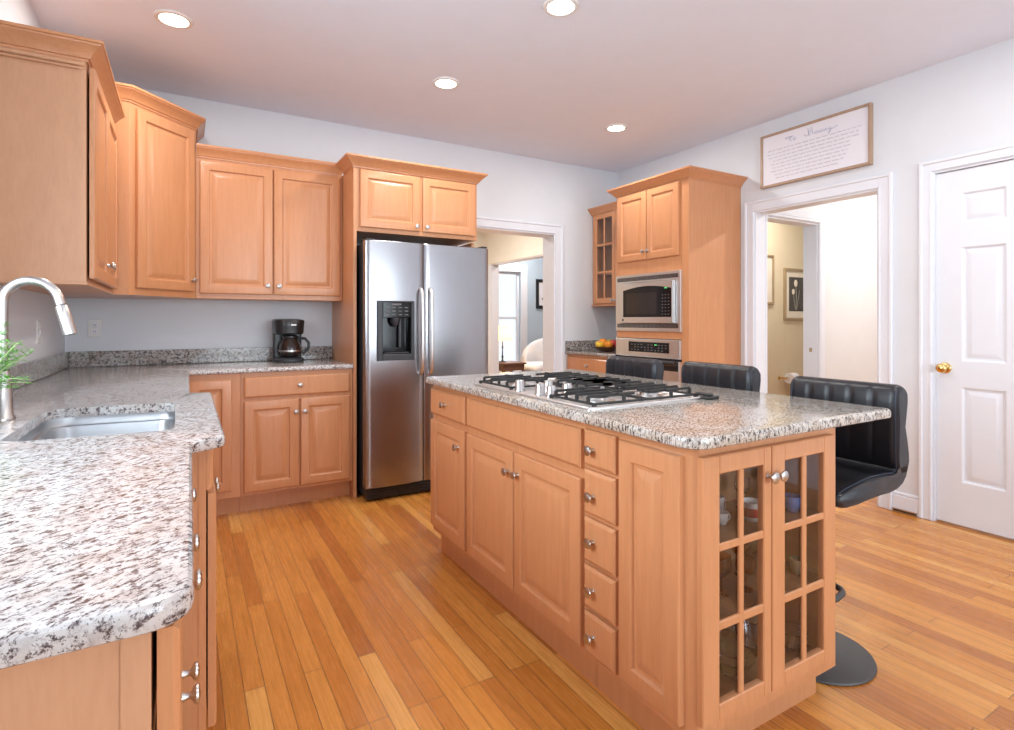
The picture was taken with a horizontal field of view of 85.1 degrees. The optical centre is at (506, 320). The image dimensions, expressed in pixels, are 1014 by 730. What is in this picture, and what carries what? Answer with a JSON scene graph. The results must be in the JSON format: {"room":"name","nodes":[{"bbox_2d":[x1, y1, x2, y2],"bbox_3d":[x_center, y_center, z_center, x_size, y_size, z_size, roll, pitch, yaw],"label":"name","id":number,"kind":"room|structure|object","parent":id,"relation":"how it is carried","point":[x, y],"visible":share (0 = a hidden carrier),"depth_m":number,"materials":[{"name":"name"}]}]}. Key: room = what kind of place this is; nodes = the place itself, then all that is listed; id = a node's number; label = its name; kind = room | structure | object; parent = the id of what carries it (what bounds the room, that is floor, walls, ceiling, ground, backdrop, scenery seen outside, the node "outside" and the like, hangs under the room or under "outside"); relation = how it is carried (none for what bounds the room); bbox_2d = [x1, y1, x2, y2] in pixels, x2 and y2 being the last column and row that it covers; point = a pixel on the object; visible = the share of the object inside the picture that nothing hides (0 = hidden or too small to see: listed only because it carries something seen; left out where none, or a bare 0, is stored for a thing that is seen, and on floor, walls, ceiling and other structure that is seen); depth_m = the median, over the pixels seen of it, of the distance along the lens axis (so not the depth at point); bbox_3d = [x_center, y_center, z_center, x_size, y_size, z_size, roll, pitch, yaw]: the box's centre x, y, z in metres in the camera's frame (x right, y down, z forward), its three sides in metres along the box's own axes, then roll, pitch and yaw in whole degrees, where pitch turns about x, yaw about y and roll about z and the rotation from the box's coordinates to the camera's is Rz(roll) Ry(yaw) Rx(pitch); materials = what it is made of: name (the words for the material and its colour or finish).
{"room":"kitchen","nodes":[
{"label":"kitchen","id":0,"kind":"room"},
{"bbox_2d":[0,0,64,364],"bbox_3d":[-0.966,-0.169,0.229,0.150,2.737,7.370,0,0,-30],"label":"wall","id":1,"kind":"structure","parent":0,"point":[26,307],"depth_m":2.66,"materials":[{"name":"paint"}]},
{"bbox_2d":[36,321,40,343],"bbox_3d":[-2.376,0.058,2.805,0.014,0.115,0.072,0,0,-30],"label":"light switch","id":2,"kind":"object","parent":1,"relation":"attached to","point":[38,323],"visible":1,"depth_m":2.79,"materials":[{"name":"white plastic"}]},
{"bbox_2d":[9,352,68,388],"bbox_3d":[-1.819,0.241,1.860,0.020,0.098,3.688,0,0,-30],"label":"backsplash","id":3,"kind":"structure","parent":1,"relation":"attached to","point":[36,369],"depth_m":2.74,"materials":[{"name":"grey stone"}]},
{"bbox_2d":[0,20,124,293],"bbox_3d":[-2.005,-0.628,2.520,0.364,0.966,0.976,0,0,-30],"label":"upper cabinet","id":4,"kind":"object","parent":1,"relation":"attached to","point":[59,112],"visible":0.98,"depth_m":2.17,"materials":[{"name":"brown wood"}]},
{"bbox_2d":[65,89,617,368],"bbox_3d":[-0.867,-0.169,4.665,4.799,2.737,0.190,0,0,-30],"label":"wall","id":5,"kind":"structure","parent":0,"point":[515,187],"depth_m":4.24,"materials":[{"name":"paint"}]},
{"bbox_2d":[88,319,101,336],"bbox_3d":[-2.629,0.045,3.520,0.072,0.115,0.008,0,0,-30],"label":"wall outlet","id":6,"kind":"object","parent":5,"relation":"attached to","point":[94,325],"visible":1,"depth_m":3.52,"materials":[{"name":"white plastic"}]},
{"bbox_2d":[43,82,205,299],"bbox_3d":[-2.244,-0.717,3.319,0.759,1.143,0.741,0,0,-30],"label":"upper cabinet","id":7,"kind":"object","parent":5,"relation":"attached to","point":[158,137],"visible":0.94,"depth_m":3.18,"materials":[{"name":"brown wood"}]},
{"bbox_2d":[69,346,331,366],"bbox_3d":[-2.042,0.241,3.854,1.605,0.098,0.020,0,0,-30],"label":"backsplash","id":8,"kind":"structure","parent":5,"relation":"attached to","point":[169,356],"depth_m":3.74,"materials":[{"name":"grey stone"}]},
{"bbox_2d":[195,143,341,301],"bbox_3d":[-1.657,-0.634,3.873,0.919,0.978,0.376,0,0,-30],"label":"upper cabinet","id":9,"kind":"object","parent":5,"relation":"attached to","point":[269,226],"visible":0.98,"depth_m":3.71,"materials":[{"name":"brown wood"}]},
{"bbox_2d":[459,216,562,369],"bbox_3d":[0.006,0.136,5.162,1.136,2.128,0.212,0,0,-30],"label":"trim","id":10,"kind":"structure","parent":5,"relation":"attached to","point":[552,234],"depth_m":5.34,"materials":[{"name":"paint"}]},
{"bbox_2d":[565,340,598,350],"bbox_3d":[0.854,0.242,5.546,0.651,0.096,0.020,0,0,-30],"label":"backsplash","id":11,"kind":"structure","parent":5,"relation":"attached to","point":[584,344],"depth_m":5.46,"materials":[{"name":"grey stone"}]},
{"bbox_2d":[467,232,483,247],"bbox_3d":[-1.879,-0.169,7.646,3.470,2.737,0.100,0,0,-30],"label":"wall","id":12,"kind":"structure","parent":0,"point":[480,235],"depth_m":8.44,"materials":[{"name":"beige paint"}]},
{"bbox_2d":[484,232,542,258],"bbox_3d":[0.412,-0.169,7.283,0.120,2.737,3.040,0,0,-30],"label":"wall","id":13,"kind":"structure","parent":0,"point":[497,245],"depth_m":7.86,"materials":[{"name":"beige paint"}]},
{"bbox_2d":[488,255,542,372],"bbox_3d":[0.283,0.175,7.488,0.136,2.050,2.045,0,0,-30],"label":"trim","id":14,"kind":"structure","parent":13,"relation":"attached to","point":[493,269],"depth_m":8.28,"materials":[{"name":"paint"}]},
{"bbox_2d":[499,258,542,372],"bbox_3d":[0.450,-0.169,10.310,3.000,2.737,0.150,0,0,-30],"label":"wall","id":15,"kind":"structure","parent":0,"point":[534,266],"depth_m":10.24,"materials":[{"name":"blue paint"}]},
{"bbox_2d":[499,264,526,371],"bbox_3d":[-0.126,-0.055,9.938,1.090,1.950,0.128,0,0,-30],"label":"window","id":16,"kind":"structure","parent":15,"relation":"in","point":[510,269],"depth_m":10.11,"materials":[{"name":"paint"}]},
{"bbox_2d":[536,279,542,308],"bbox_3d":[0.728,-0.505,10.368,0.430,0.550,0.030,0,0,-30],"label":"framed picture","id":17,"kind":"object","parent":15,"relation":"attached to","point":[539,282],"visible":0.35,"depth_m":10.30,"materials":[{"name":"black plastic"}]},
{"bbox_2d":[29,0,1013,172],"bbox_3d":[1.433,-1.597,4.138,8.550,0.120,12.300,0,0,-30],"label":"ceiling","id":18,"kind":"structure","parent":0,"point":[681,75],"depth_m":3.18,"materials":[{"name":"paint"}]},
{"bbox_2d":[153,9,193,28],"bbox_3d":[-1.692,-1.531,2.805,0.176,0.012,0.176,0,0,-30],"label":"recessed light","id":19,"kind":"object","parent":18,"relation":"in","point":[171,18],"visible":1,"depth_m":2.79,"materials":[{"name":"white ceramic"}]},
{"bbox_2d":[432,77,459,88],"bbox_3d":[-0.394,-1.531,3.557,0.176,0.012,0.176,0,0,-30],"label":"recessed light","id":20,"kind":"object","parent":18,"relation":"in","point":[439,82],"visible":1,"depth_m":3.54,"materials":[{"name":"white ceramic"}]},
{"bbox_2d":[543,0,578,16],"bbox_3d":[0.263,-1.531,2.690,0.176,0.012,0.176,0,0,-30],"label":"recessed light","id":21,"kind":"object","parent":18,"relation":"in","point":[556,8],"visible":1,"depth_m":2.69,"materials":[{"name":"white ceramic"}]},
{"bbox_2d":[605,123,627,131],"bbox_3d":[0.868,-1.531,4.381,0.176,0.012,0.176,0,0,-30],"label":"recessed light","id":22,"kind":"object","parent":18,"relation":"in","point":[618,127],"visible":1,"depth_m":4.36,"materials":[{"name":"white ceramic"}]},
{"bbox_2d":[206,489,1013,729],"bbox_3d":[1.088,1.260,3.589,10.500,0.120,14.100,0,0,-30],"label":"floor","id":23,"kind":"structure","parent":0,"point":[346,612],"depth_m":2.12,"materials":[{"name":"brown wood"}]},
{"bbox_2d":[0,488,202,729],"bbox_3d":[-0.852,0.760,0.846,0.666,0.879,0.915,0,0,-30],"label":"base cabinet","id":24,"kind":"object","parent":23,"relation":"on","point":[134,683],"visible":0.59,"depth_m":0.57,"materials":[{"name":"brown wood"}]},
{"bbox_2d":[0,359,352,669],"bbox_3d":[-1.121,0.305,2.256,1.624,0.030,3.707,0,0,-30],"label":"countertop","id":25,"kind":"structure","parent":24,"relation":"on","point":[97,547],"depth_m":0.86,"materials":[{"name":"stone"}]},
{"bbox_2d":[0,321,35,392],"bbox_3d":[-1.460,0.144,1.542,0.225,0.291,0.152,0,0,-30],"label":"potted herb","id":26,"kind":"object","parent":25,"relation":"on","point":[7,362],"visible":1,"depth_m":1.56,"materials":[{"name":"plant"}]},
{"bbox_2d":[0,276,77,420],"bbox_3d":[-1.441,0.078,1.651,0.243,0.424,0.093,0,0,-14],"label":"faucet","id":27,"kind":"object","parent":25,"relation":"on","point":[66,322],"visible":0.95,"depth_m":1.63,"materials":[{"name":"silver metal"}]},
{"bbox_2d":[17,411,174,440],"bbox_3d":[-1.196,0.419,1.640,0.373,0.198,0.607,0,0,-30],"label":"sink","id":28,"kind":"object","parent":25,"relation":"in","point":[82,426],"visible":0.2,"depth_m":1.87,"materials":[{"name":"metal"}]},
{"bbox_2d":[272,319,309,362],"bbox_3d":[-1.536,0.138,3.926,0.233,0.304,0.230,0,0,-30],"label":"coffee maker","id":29,"kind":"object","parent":25,"relation":"on","point":[286,333],"visible":1,"depth_m":3.85,"materials":[{"name":"black plastic"}]},
{"bbox_2d":[183,449,219,729],"bbox_3d":[-1.290,0.760,1.672,0.743,0.879,0.934,0,0,-30],"label":"base cabinet","id":30,"kind":"object","parent":23,"relation":"on","point":[199,624],"visible":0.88,"depth_m":1.43,"materials":[{"name":"brown wood"}]},
{"bbox_2d":[189,373,240,515],"bbox_3d":[-1.926,0.760,3.573,0.320,0.879,0.623,0,0,-30],"label":"base cabinet","id":31,"kind":"object","parent":23,"relation":"on","point":[225,389],"visible":0.41,"depth_m":3.35,"materials":[{"name":"brown wood"}]},
{"bbox_2d":[240,368,351,511],"bbox_3d":[-1.485,0.760,3.814,0.684,0.879,0.652,0,0,-30],"label":"base cabinet","id":32,"kind":"object","parent":23,"relation":"on","point":[296,426],"visible":0.95,"depth_m":3.56,"materials":[{"name":"brown wood"}]},
{"bbox_2d":[332,152,487,497],"bbox_3d":[-0.774,0.043,4.210,1.063,2.314,0.685,0,0,-30],"label":"tall cabinet","id":33,"kind":"object","parent":23,"relation":"on","point":[384,199],"visible":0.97,"depth_m":3.90,"materials":[{"name":"brown wood"}]},
{"bbox_2d":[357,238,487,500],"bbox_3d":[-0.701,0.320,4.140,0.913,1.737,0.804,0,0,-30],"label":"refrigerator","id":34,"kind":"object","parent":23,"relation":"on","point":[422,309],"visible":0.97,"depth_m":3.77,"materials":[{"name":"grey metal"}]},
{"bbox_2d":[431,385,477,581],"bbox_3d":[-0.022,0.760,2.848,0.692,0.879,0.420,0,0,-30],"label":"base cabinet","id":35,"kind":"object","parent":23,"relation":"on","point":[449,428],"visible":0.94,"depth_m":2.67,"materials":[{"name":"brown wood"}]},
{"bbox_2d":[499,361,526,372],"bbox_3d":[0.008,0.919,8.599,0.430,0.562,0.440,0,0,-30],"label":"side table","id":36,"kind":"object","parent":23,"relation":"on","point":[511,366],"visible":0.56,"depth_m":8.43,"materials":[{"name":"brown wood"}]},
{"bbox_2d":[499,326,512,361],"bbox_3d":[-0.070,0.357,8.553,0.330,0.560,0.330,0,0,-30],"label":"table lamp","id":37,"kind":"object","parent":36,"relation":"on","point":[504,331],"visible":0.84,"depth_m":8.44,"materials":[{"name":"white fabric"}]},
{"bbox_2d":[514,338,542,371],"bbox_3d":[0.608,0.740,8.975,0.866,0.920,0.806,0,0,-30],"label":"armchair","id":38,"kind":"object","parent":23,"relation":"on","point":[532,354],"visible":0.16,"depth_m":9.17,"materials":[{"name":"white fabric"}]},
{"bbox_2d":[521,361,542,370],"bbox_3d":[0.558,0.735,8.827,0.570,0.149,0.560,0,0,-30],"label":"seat cushion","id":39,"kind":"object","parent":38,"relation":"on","point":[537,365],"depth_m":8.59,"materials":[{"name":"white fabric"}]},
{"bbox_2d":[467,394,596,686],"bbox_3d":[0.298,0.760,2.300,0.692,0.879,0.849,0,0,-30],"label":"base cabinet","id":40,"kind":"object","parent":23,"relation":"on","point":[526,513],"visible":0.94,"depth_m":2.03,"materials":[{"name":"brown wood"}]},
{"bbox_2d":[426,369,890,449],"bbox_3d":[0.423,0.305,2.351,0.958,0.030,1.777,0,0,-30],"label":"countertop","id":41,"kind":"structure","parent":40,"relation":"on","point":[738,416],"depth_m":1.73,"materials":[{"name":"stone"}]},
{"bbox_2d":[474,371,718,409],"bbox_3d":[0.315,0.265,2.279,0.580,0.048,0.882,0,0,-30],"label":"cooktop","id":42,"kind":"object","parent":41,"relation":"in","point":[578,390],"visible":1,"depth_m":2.10,"materials":[{"name":"metal"}]},
{"bbox_2d":[567,354,607,372],"bbox_3d":[1.016,0.760,5.268,0.696,0.879,0.665,0,0,-30],"label":"base cabinet","id":43,"kind":"object","parent":23,"relation":"on","point":[578,362],"visible":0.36,"depth_m":5.11,"materials":[{"name":"brown wood"}]},
{"bbox_2d":[565,350,615,356],"bbox_3d":[1.024,0.305,5.272,0.675,0.030,0.664,0,0,-30],"label":"countertop","id":44,"kind":"structure","parent":43,"relation":"on","point":[598,353],"depth_m":5.10,"materials":[{"name":"grey stone"}]},
{"bbox_2d":[592,346,615,351],"bbox_3d":[0.951,0.267,5.270,0.270,0.046,0.270,0,0,-30],"label":"fruit bowl","id":45,"kind":"object","parent":44,"relation":"on","point":[603,349],"visible":0.79,"depth_m":5.19,"materials":[{"name":"brown wood"}]},
{"bbox_2d":[596,342,603,346],"bbox_3d":[0.880,0.224,5.223,0.085,0.065,0.074,0,0,-30],"label":"lemon","id":46,"kind":"object","parent":45,"relation":"in","point":[598,344],"visible":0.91,"depth_m":5.19,"materials":[{"name":"yellow food"}]},
{"bbox_2d":[604,341,612,346],"bbox_3d":[0.956,0.224,5.203,0.083,0.079,0.083,0,0,-30],"label":"orange","id":47,"kind":"object","parent":45,"relation":"in","point":[607,343],"visible":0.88,"depth_m":5.17,"materials":[{"name":"orange food"}]},
{"bbox_2d":[583,424,632,718],"bbox_3d":[0.555,0.760,1.860,0.692,0.879,0.167,0,0,-30],"label":"base cabinet","id":48,"kind":"object","parent":23,"relation":"on","point":[601,449],"visible":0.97,"depth_m":1.69,"materials":[{"name":"brown wood"}]},
{"bbox_2d":[606,356,663,379],"bbox_3d":[0.551,0.702,3.010,0.446,0.995,0.412,0,0,-30],"label":"bar stool","id":49,"kind":"object","parent":23,"relation":"on","point":[618,365],"visible":0.13,"depth_m":3.03,"materials":[{"name":"black leather"}]},
{"bbox_2d":[606,165,747,364],"bbox_3d":[1.400,0.025,4.640,0.667,2.350,0.928,0,0,-30],"label":"tall cabinet","id":50,"kind":"object","parent":23,"relation":"on","point":[687,219],"visible":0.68,"depth_m":4.33,"materials":[{"name":"brown wood"}]},
{"bbox_2d":[616,270,681,331],"bbox_3d":[1.329,-0.152,4.631,0.512,0.475,0.733,0,0,-30],"label":"microwave","id":51,"kind":"object","parent":50,"relation":"in","point":[656,301],"visible":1,"depth_m":4.46,"materials":[{"name":"metal"}]},
{"bbox_2d":[616,337,681,381],"bbox_3d":[1.341,0.510,4.639,0.604,0.730,0.726,0,0,-30],"label":"wall oven","id":52,"kind":"object","parent":50,"relation":"in","point":[667,351],"visible":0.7,"depth_m":4.39,"materials":[{"name":"grey metal"}]},
{"bbox_2d":[681,361,760,391],"bbox_3d":[0.839,0.700,2.516,0.446,1.000,0.412,0,0,-30],"label":"bar stool","id":53,"kind":"object","parent":23,"relation":"on","point":[739,377],"visible":0.15,"depth_m":2.54,"materials":[{"name":"black leather"}]},
{"bbox_2d":[619,428,834,729],"bbox_3d":[0.690,0.760,1.658,0.664,0.879,0.315,0,0,-30],"label":"display cabinet","id":54,"kind":"object","parent":23,"relation":"on","point":[672,613],"visible":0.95,"depth_m":1.53,"materials":[{"name":"brown wood"}]},
{"bbox_2d":[719,494,725,509],"bbox_3d":[0.659,0.576,1.720,0.046,0.060,0.040,0,0,22],"label":"cup","id":55,"kind":"object","parent":54,"relation":"on","point":[721,497],"visible":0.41,"depth_m":1.71,"materials":[{"name":"white ceramic"}]},
{"bbox_2d":[719,509,730,524],"bbox_3d":[0.643,0.588,1.647,0.046,0.036,0.040,0,0,22],"label":"cup","id":56,"kind":"object","parent":54,"relation":"on","point":[723,514],"visible":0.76,"depth_m":1.63,"materials":[{"name":"white ceramic"}]},
{"bbox_2d":[719,551,731,596],"bbox_3d":[0.633,0.748,1.632,0.060,0.115,0.060,0,0,-30],"label":"goblet","id":57,"kind":"object","parent":54,"relation":"on","point":[725,562],"visible":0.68,"depth_m":1.61,"materials":[{"name":"orange glass"}]},
{"bbox_2d":[719,629,757,677],"bbox_3d":[0.667,1.007,1.653,0.150,0.085,0.150,0,0,-30],"label":"crystal bowl","id":58,"kind":"object","parent":54,"relation":"in","point":[727,638],"visible":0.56,"depth_m":1.66,"materials":[{"name":"white"}]},
{"bbox_2d":[734,475,749,507],"bbox_3d":[0.762,0.555,1.789,0.048,0.100,0.048,0,0,-30],"label":"goblet","id":59,"kind":"object","parent":54,"relation":"on","point":[746,478],"visible":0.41,"depth_m":1.77,"materials":[{"name":"clear glass"}]},
{"bbox_2d":[732,542,751,575],"bbox_3d":[0.746,0.746,1.756,0.060,0.120,0.060,0,0,-30],"label":"goblet","id":60,"kind":"object","parent":54,"relation":"on","point":[748,546],"visible":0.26,"depth_m":1.73,"materials":[{"name":"orange glass"}]},
{"bbox_2d":[732,615,757,656],"bbox_3d":[0.782,0.990,1.754,0.140,0.120,0.140,0,0,-30],"label":"crystal bowl","id":61,"kind":"object","parent":54,"relation":"in","point":[750,624],"visible":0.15,"depth_m":1.70,"materials":[{"name":"white"}]},
{"bbox_2d":[735,554,755,592],"bbox_3d":[0.716,0.758,1.658,0.060,0.095,0.060,0,0,-30],"label":"goblet","id":62,"kind":"object","parent":54,"relation":"on","point":[749,561],"visible":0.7,"depth_m":1.64,"materials":[{"name":"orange glass"}]},
{"bbox_2d":[744,497,757,521],"bbox_3d":[0.750,0.577,1.679,0.073,0.058,0.065,0,0,22],"label":"mug","id":63,"kind":"object","parent":54,"relation":"on","point":[750,504],"visible":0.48,"depth_m":1.66,"materials":[{"name":"white ceramic"}]},
{"bbox_2d":[719,494,817,542],"bbox_3d":[0.687,0.615,1.690,0.598,0.018,0.226,0,0,-30],"label":"shelf","id":64,"kind":"object","parent":54,"relation":"attached to","point":[728,531],"depth_m":1.69,"materials":[{"name":"brown wood"}]},
{"bbox_2d":[719,551,817,619],"bbox_3d":[0.687,0.815,1.690,0.598,0.018,0.226,0,0,-30],"label":"shelf","id":65,"kind":"object","parent":54,"relation":"attached to","point":[727,605],"depth_m":1.69,"materials":[{"name":"brown wood"}]},
{"bbox_2d":[785,493,800,512],"bbox_3d":[0.912,0.581,1.758,0.059,0.050,0.053,0,0,22],"label":"cup","id":66,"kind":"object","parent":54,"relation":"on","point":[792,500],"visible":0.82,"depth_m":1.74,"materials":[{"name":"blue ceramic"}]},
{"bbox_2d":[785,621,807,653],"bbox_3d":[0.907,1.014,1.758,0.090,0.070,0.090,0,0,-30],"label":"crystal bowl","id":67,"kind":"object","parent":54,"relation":"in","point":[792,629],"visible":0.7,"depth_m":1.74,"materials":[{"name":"white"}]},
{"bbox_2d":[790,555,806,575],"bbox_3d":[0.928,0.780,1.756,0.050,0.050,0.044,0,0,22],"label":"cup","id":68,"kind":"object","parent":54,"relation":"on","point":[795,561],"visible":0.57,"depth_m":1.75,"materials":[{"name":"beige ceramic"}]},
{"bbox_2d":[790,376,908,685],"bbox_3d":[1.129,0.712,2.019,0.446,0.976,0.412,0,0,-30],"label":"bar stool","id":69,"kind":"object","parent":23,"relation":"on","point":[872,457],"visible":0.4,"depth_m":1.95,"materials":[{"name":"black leather"}]},
{"bbox_2d":[892,507,916,516],"bbox_3d":[2.471,1.188,3.432,0.011,0.022,0.132,0,0,-30],"label":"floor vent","id":70,"kind":"object","parent":23,"relation":"in","point":[909,513],"visible":1,"depth_m":3.43,"materials":[{"name":"brown wood"}]},
{"bbox_2d":[767,222,802,395],"bbox_3d":[2.830,-0.169,6.460,3.395,2.737,0.100,0,0,-30],"label":"wall","id":71,"kind":"structure","parent":0,"point":[785,242],"depth_m":6.69,"materials":[{"name":"beige paint"}]},
{"bbox_2d":[767,255,773,304],"bbox_3d":[2.989,-0.490,6.480,0.460,0.590,0.025,0,0,-30],"label":"framed picture","id":72,"kind":"object","parent":71,"relation":"attached to","point":[770,258],"visible":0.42,"depth_m":6.57,"materials":[{"name":"gold metal"}]},
{"bbox_2d":[778,373,798,382],"bbox_3d":[3.430,0.723,6.666,0.298,0.194,0.150,0,0,-30],"label":"paper holder","id":73,"kind":"object","parent":71,"relation":"attached to","point":[788,377],"visible":0.68,"depth_m":6.62,"materials":[{"name":"white paper"}]},
{"bbox_2d":[783,268,802,320],"bbox_3d":[3.580,-0.325,6.826,0.500,0.640,0.025,0,0,-30],"label":"framed picture","id":74,"kind":"object","parent":71,"relation":"attached to","point":[792,278],"visible":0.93,"depth_m":6.79,"materials":[{"name":"beige paper"}]},
{"bbox_2d":[789,277,802,310],"bbox_3d":[3.584,-0.330,6.830,0.310,0.420,0.002,0,0,-30],"label":"artwork","id":75,"kind":"object","parent":74,"relation":"attached to","point":[795,283],"depth_m":6.82},
{"bbox_2d":[618,38,1013,495],"bbox_3d":[3.061,-0.169,2.582,0.120,2.737,7.370,0,0,-30],"label":"wall","id":76,"kind":"structure","parent":0,"point":[963,104],"depth_m":3.43,"materials":[{"name":"paint"}]},
{"bbox_2d":[588,201,616,306],"bbox_3d":[1.146,-0.633,5.343,0.395,0.976,0.664,0,0,-30],"label":"upper cabinet","id":77,"kind":"object","parent":76,"relation":"attached to","point":[604,216],"visible":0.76,"depth_m":5.50,"materials":[{"name":"brown wood"}]},
{"bbox_2d":[598,245,611,248],"bbox_3d":[1.184,-0.750,5.365,0.286,0.016,0.628,0,0,-30],"label":"shelf","id":78,"kind":"object","parent":77,"relation":"attached to","point":[607,246],"depth_m":5.57,"materials":[{"name":"brown wood"}]},
{"bbox_2d":[598,273,611,276],"bbox_3d":[1.184,-0.460,5.365,0.286,0.016,0.628,0,0,-30],"label":"shelf","id":79,"kind":"object","parent":77,"relation":"attached to","point":[606,274],"depth_m":5.48,"materials":[{"name":"brown wood"}]},
{"bbox_2d":[760,102,872,188],"bbox_3d":[2.176,-1.222,3.939,0.036,0.400,0.795,0,0,-30],"label":"framed sign","id":80,"kind":"object","parent":76,"relation":"attached to","point":[841,141],"visible":1,"depth_m":3.89,"materials":[{"name":"white paper"}]},
{"bbox_2d":[744,172,892,509],"bbox_3d":[2.225,0.129,3.990,0.142,2.142,1.069,0,0,-30],"label":"trim","id":81,"kind":"structure","parent":76,"relation":"attached to","point":[755,212],"depth_m":3.93,"materials":[{"name":"paint"}]},
{"bbox_2d":[892,491,918,516],"bbox_3d":[2.483,1.137,3.437,0.014,0.125,0.147,0,0,-30],"label":"baseboard","id":82,"kind":"structure","parent":76,"relation":"attached to","point":[908,502],"depth_m":3.43,"materials":[{"name":"paint"}]},
{"bbox_2d":[919,143,1013,520],"bbox_3d":[2.806,0.119,2.995,0.142,2.161,0.942,0,0,-30],"label":"trim","id":83,"kind":"structure","parent":76,"relation":"attached to","point":[928,171],"depth_m":3.32,"materials":[{"name":"paint"}]},
{"bbox_2d":[935,160,1013,538],"bbox_3d":[2.765,0.154,2.971,0.108,2.067,0.784,0,0,-30],"label":"door","id":84,"kind":"structure","parent":76,"relation":"in","point":[974,367],"depth_m":3.15,"materials":[{"name":"paint"}]},
{"bbox_2d":[795,194,876,382],"bbox_3d":[3.493,-0.169,5.330,3.400,2.737,0.120,0,0,-30],"label":"wall","id":85,"kind":"structure","parent":0,"point":[851,224],"depth_m":5.07,"materials":[{"name":"paint"}]},
{"bbox_2d":[766,209,824,392],"bbox_3d":[2.362,0.166,4.657,0.766,2.069,0.142,0,0,-30],"label":"trim","id":86,"kind":"structure","parent":85,"relation":"attached to","point":[811,228],"depth_m":4.81,"materials":[{"name":"paint"}]},
{"bbox_3d":[-2.654,-0.169,5.433,0.100,2.737,2.940,0,0,-30],"label":"wall","id":87,"kind":"structure","parent":0,"visible":0},
{"bbox_2d":[488,248,542,264],"bbox_3d":[-1.115,-1.193,6.338,3.470,0.686,2.930,0,0,-30],"label":"trim","id":88,"kind":"structure","parent":87,"relation":"attached to","point":[535,252],"depth_m":7.61,"materials":[{"name":"beige paint"}]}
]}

